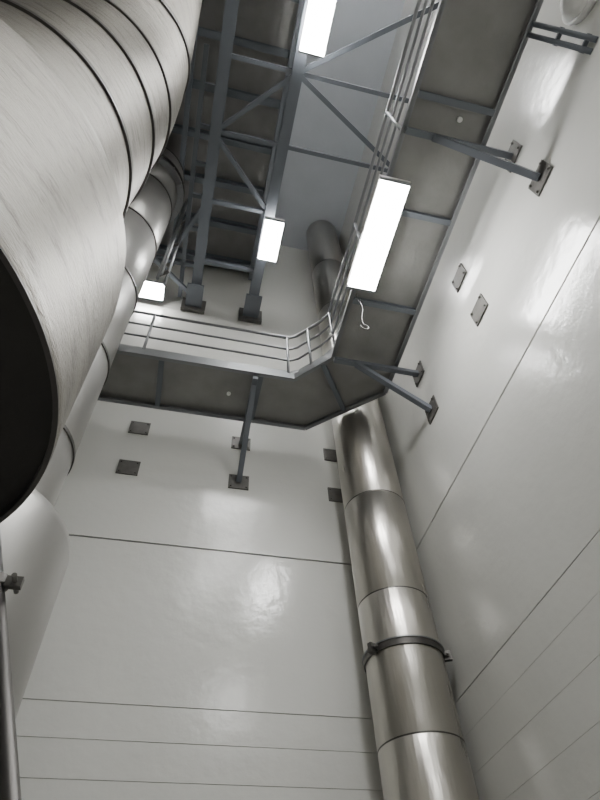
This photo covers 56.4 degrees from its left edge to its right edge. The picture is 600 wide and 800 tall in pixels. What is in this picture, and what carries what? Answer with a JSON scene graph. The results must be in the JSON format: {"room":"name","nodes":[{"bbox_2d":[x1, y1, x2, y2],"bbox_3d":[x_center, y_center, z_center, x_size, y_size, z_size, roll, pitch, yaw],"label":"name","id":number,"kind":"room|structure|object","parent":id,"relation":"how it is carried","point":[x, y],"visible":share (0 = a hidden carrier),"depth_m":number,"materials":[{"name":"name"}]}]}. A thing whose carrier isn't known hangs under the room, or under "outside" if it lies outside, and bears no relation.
{"room":"mechanical room","nodes":[
{"label":"mechanical room","id":0,"kind":"room"},
{"bbox_2d":[0,0,203,522],"bbox_3d":[-1.841,-5.877,4.133,2.746,9.901,9.587,9,-54,-10],"label":"duct","id":1,"kind":"object","parent":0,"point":[92,92],"visible":1,"depth_m":2.83,"materials":[{"name":"metal"}]},
{"bbox_2d":[15,245,383,799],"bbox_3d":[-2.446,0.499,8.858,7.922,16.840,0.250,9,-54,-10],"label":"wall","id":2,"kind":"structure","parent":0,"point":[202,640],"depth_m":6.56,"materials":[{"name":"paint"}]},
{"bbox_2d":[115,459,140,475],"bbox_3d":[-2.452,0.956,8.000,0.300,0.270,0.039,9,-54,-10],"label":"anchor plate","id":3,"kind":"object","parent":2,"relation":"attached to","point":[127,467],"visible":1,"depth_m":7.99,"materials":[{"name":"paint"}]},
{"bbox_2d":[128,421,150,434],"bbox_3d":[-2.489,0.427,8.690,0.300,0.270,0.039,9,-54,-10],"label":"anchor plate","id":4,"kind":"object","parent":2,"relation":"attached to","point":[136,427],"visible":1,"depth_m":8.68,"materials":[{"name":"paint"}]},
{"bbox_2d":[228,376,257,489],"bbox_3d":[-0.779,0.446,8.221,0.300,1.122,1.321,9,-54,-10],"label":"bracket","id":5,"kind":"object","parent":2,"relation":"attached to","point":[238,481],"visible":1,"depth_m":8.21,"materials":[{"name":"metal"}]},
{"bbox_2d":[323,448,336,461],"bbox_3d":[0.539,0.903,9.202,0.300,0.270,0.039,9,-54,-10],"label":"anchor plate","id":6,"kind":"object","parent":2,"relation":"attached to","point":[329,454],"visible":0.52,"depth_m":9.19,"materials":[{"name":"paint"}]},
{"bbox_2d":[327,487,342,502],"bbox_3d":[0.577,1.439,8.503,0.300,0.270,0.039,9,-54,-10],"label":"anchor plate","id":7,"kind":"object","parent":2,"relation":"attached to","point":[334,494],"visible":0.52,"depth_m":8.49,"materials":[{"name":"paint"}]},
{"bbox_2d":[156,0,303,279],"bbox_3d":[-2.407,-8.327,9.668,5.382,0.620,12.510,9,-54,-10],"label":"deck","id":8,"kind":"object","parent":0,"point":[266,30],"visible":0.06,"depth_m":11.69,"materials":[{"name":"metal"}]},
{"bbox_2d":[180,0,307,323],"bbox_3d":[-0.300,-6.803,8.455,1.724,0.555,12.528,9,-54,-10],"label":"steel beams","id":9,"kind":"object","parent":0,"point":[251,313],"depth_m":10.26,"materials":[{"name":"grey metal"}]},
{"bbox_2d":[154,1,438,297],"bbox_3d":[-0.421,-5.610,9.576,5.820,0.280,11.276,31,-60,-24],"label":"cross bracing","id":10,"kind":"structure","parent":0,"point":[183,262],"depth_m":10.08,"materials":[{"name":"grey metal"}]},
{"bbox_2d":[139,279,164,301],"bbox_3d":[-3.103,-2.304,11.669,0.540,0.267,0.413,9,-54,-10],"label":"ceiling light","id":11,"kind":"object","parent":10,"relation":"hanging from","point":[153,290],"visible":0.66,"depth_m":11.62,"materials":[{"name":"white plastic"}]},
{"bbox_2d":[156,199,187,285],"bbox_3d":[-2.392,-3.157,10.811,0.208,3.780,0.228,9,-54,-10],"label":"pipes","id":12,"kind":"object","parent":10,"relation":"attached to","point":[161,272],"visible":0.86,"depth_m":10.36,"materials":[{"name":"metal"}]},
{"bbox_2d":[257,216,284,262],"bbox_3d":[-0.572,-3.135,10.948,0.380,0.165,0.860,9,-54,-10],"label":"ceiling light","id":13,"kind":"object","parent":10,"relation":"hanging from","point":[272,230],"visible":1,"depth_m":10.87,"materials":[{"name":"white plastic"}]},
{"bbox_2d":[298,0,335,58],"bbox_3d":[0.272,-5.928,8.849,0.420,0.165,0.840,9,-54,-10],"label":"ceiling light","id":14,"kind":"object","parent":10,"relation":"hanging from","point":[319,13],"visible":1,"depth_m":8.81,"materials":[{"name":"white plastic"}]},
{"bbox_2d":[275,0,404,250],"bbox_3d":[-1.383,-9.691,11.842,8.222,0.200,13.100,9,-54,-10],"label":"ceiling","id":15,"kind":"structure","parent":0,"point":[313,188],"depth_m":13.94,"materials":[{"name":"paint"}]},
{"bbox_2d":[339,0,599,799],"bbox_3d":[2.873,-3.945,5.731,0.250,16.840,12.700,9,-54,-10],"label":"wall","id":16,"kind":"structure","parent":0,"point":[501,489],"depth_m":5.48,"materials":[{"name":"paint"}]},
{"bbox_2d":[333,356,438,424],"bbox_3d":[1.144,-0.223,7.810,1.306,1.122,0.300,9,-54,-10],"label":"bracket","id":17,"kind":"object","parent":16,"relation":"attached to","point":[430,409],"visible":1,"depth_m":7.97,"materials":[{"name":"metal"}]},
{"bbox_2d":[452,263,466,292],"bbox_3d":[2.082,-1.609,7.356,0.039,0.270,0.300,9,-54,-10],"label":"anchor plate","id":18,"kind":"object","parent":16,"relation":"attached to","point":[461,272],"visible":1,"depth_m":7.33,"materials":[{"name":"paint"}]},
{"bbox_2d":[404,126,552,196],"bbox_3d":[1.832,-2.640,5.991,1.306,1.122,0.300,9,-54,-10],"label":"bracket","id":19,"kind":"object","parent":16,"relation":"attached to","point":[491,155],"visible":1,"depth_m":6.06,"materials":[{"name":"metal"}]},
{"bbox_2d":[470,293,488,326],"bbox_3d":[2.119,-1.072,6.657,0.039,0.270,0.300,9,-54,-10],"label":"anchor plate","id":20,"kind":"object","parent":16,"relation":"attached to","point":[481,304],"visible":1,"depth_m":6.64,"materials":[{"name":"paint"}]},
{"bbox_2d":[527,21,598,54],"bbox_3d":[2.555,-3.548,5.477,0.372,0.800,0.160,9,-54,-10],"label":"bracket","id":21,"kind":"object","parent":16,"relation":"attached to","point":[560,31],"visible":1,"depth_m":5.44,"materials":[{"name":"metal"}]},
{"bbox_2d":[560,0,596,25],"bbox_3d":[2.699,-3.970,5.425,0.199,0.560,0.560,9,-54,-10],"label":"lamp","id":22,"kind":"object","parent":16,"relation":"attached to","point":[573,12],"visible":1,"depth_m":5.41,"materials":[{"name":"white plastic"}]},
{"bbox_3d":[-0.659,0.677,-1.661,8.222,0.200,13.100,9,-54,-10],"label":"floor","id":23,"kind":"structure","parent":0,"visible":0},
{"bbox_2d":[0,533,24,799],"bbox_3d":[-0.702,1.732,1.526,1.653,3.589,0.240,9,-54,-10],"label":"pipe","id":24,"kind":"object","parent":23,"relation":"on","point":[10,787],"visible":1,"depth_m":2.09,"materials":[{"name":"metal"}]},
{"bbox_2d":[0,147,184,718],"bbox_3d":[-2.819,-0.499,6.330,1.812,14.060,1.812,9,-54,-10],"label":"duct","id":25,"kind":"object","parent":23,"relation":"on","point":[35,541],"visible":0.52,"depth_m":4.71,"materials":[{"name":"metal"}]},
{"bbox_2d":[306,220,478,799],"bbox_3d":[0.954,0.481,9.033,0.836,16.810,0.836,9,-54,-10],"label":"exhaust pipe","id":26,"kind":"object","parent":23,"relation":"on","point":[422,753],"visible":0.73,"depth_m":6.13,"materials":[{"name":"silver metal"}]},
{"bbox_2d":[362,635,452,672],"bbox_3d":[1.123,2.802,6.013,0.950,0.100,0.890,9,-54,-10],"label":"clamp","id":27,"kind":"object","parent":26,"relation":"attached to","point":[373,648],"visible":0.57,"depth_m":5.79,"materials":[{"name":"metal"}]},
{"bbox_3d":[-4.904,-5.108,4.421,0.250,16.840,12.600,9,-54,-10],"label":"wall","id":28,"kind":"structure","parent":0,"visible":0},
{"bbox_2d":[98,0,543,430],"bbox_3d":[-1.123,-4.698,4.999,7.374,0.165,12.180,9,-54,-10],"label":"platform","id":29,"kind":"object","parent":28,"relation":"attached to","point":[474,49],"visible":0.86,"depth_m":7.36,"materials":[{"name":"metal"}]},
{"bbox_2d":[120,0,434,373],"bbox_3d":[-1.493,-5.460,5.150,6.414,1.174,11.273,9,-54,-10],"label":"guard railing","id":30,"kind":"object","parent":29,"relation":"on","point":[387,114],"visible":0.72,"depth_m":8.29,"materials":[{"name":"metal"}]},
{"bbox_2d":[356,294,368,328],"bbox_3d":[0.773,-1.157,7.151,0.112,0.947,0.048,9,-54,-10],"label":"hanging cable","id":31,"kind":"object","parent":29,"relation":"hanging from","point":[356,294],"visible":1,"depth_m":7.01,"materials":[{"name":"white plastic"}]},
{"bbox_2d":[346,174,411,292],"bbox_3d":[0.948,-2.023,6.924,0.380,0.165,1.420,9,-54,-10],"label":"light","id":32,"kind":"object","parent":29,"relation":"attached to","point":[390,194],"visible":1,"depth_m":6.82,"materials":[{"name":"white plastic"}]}
]}

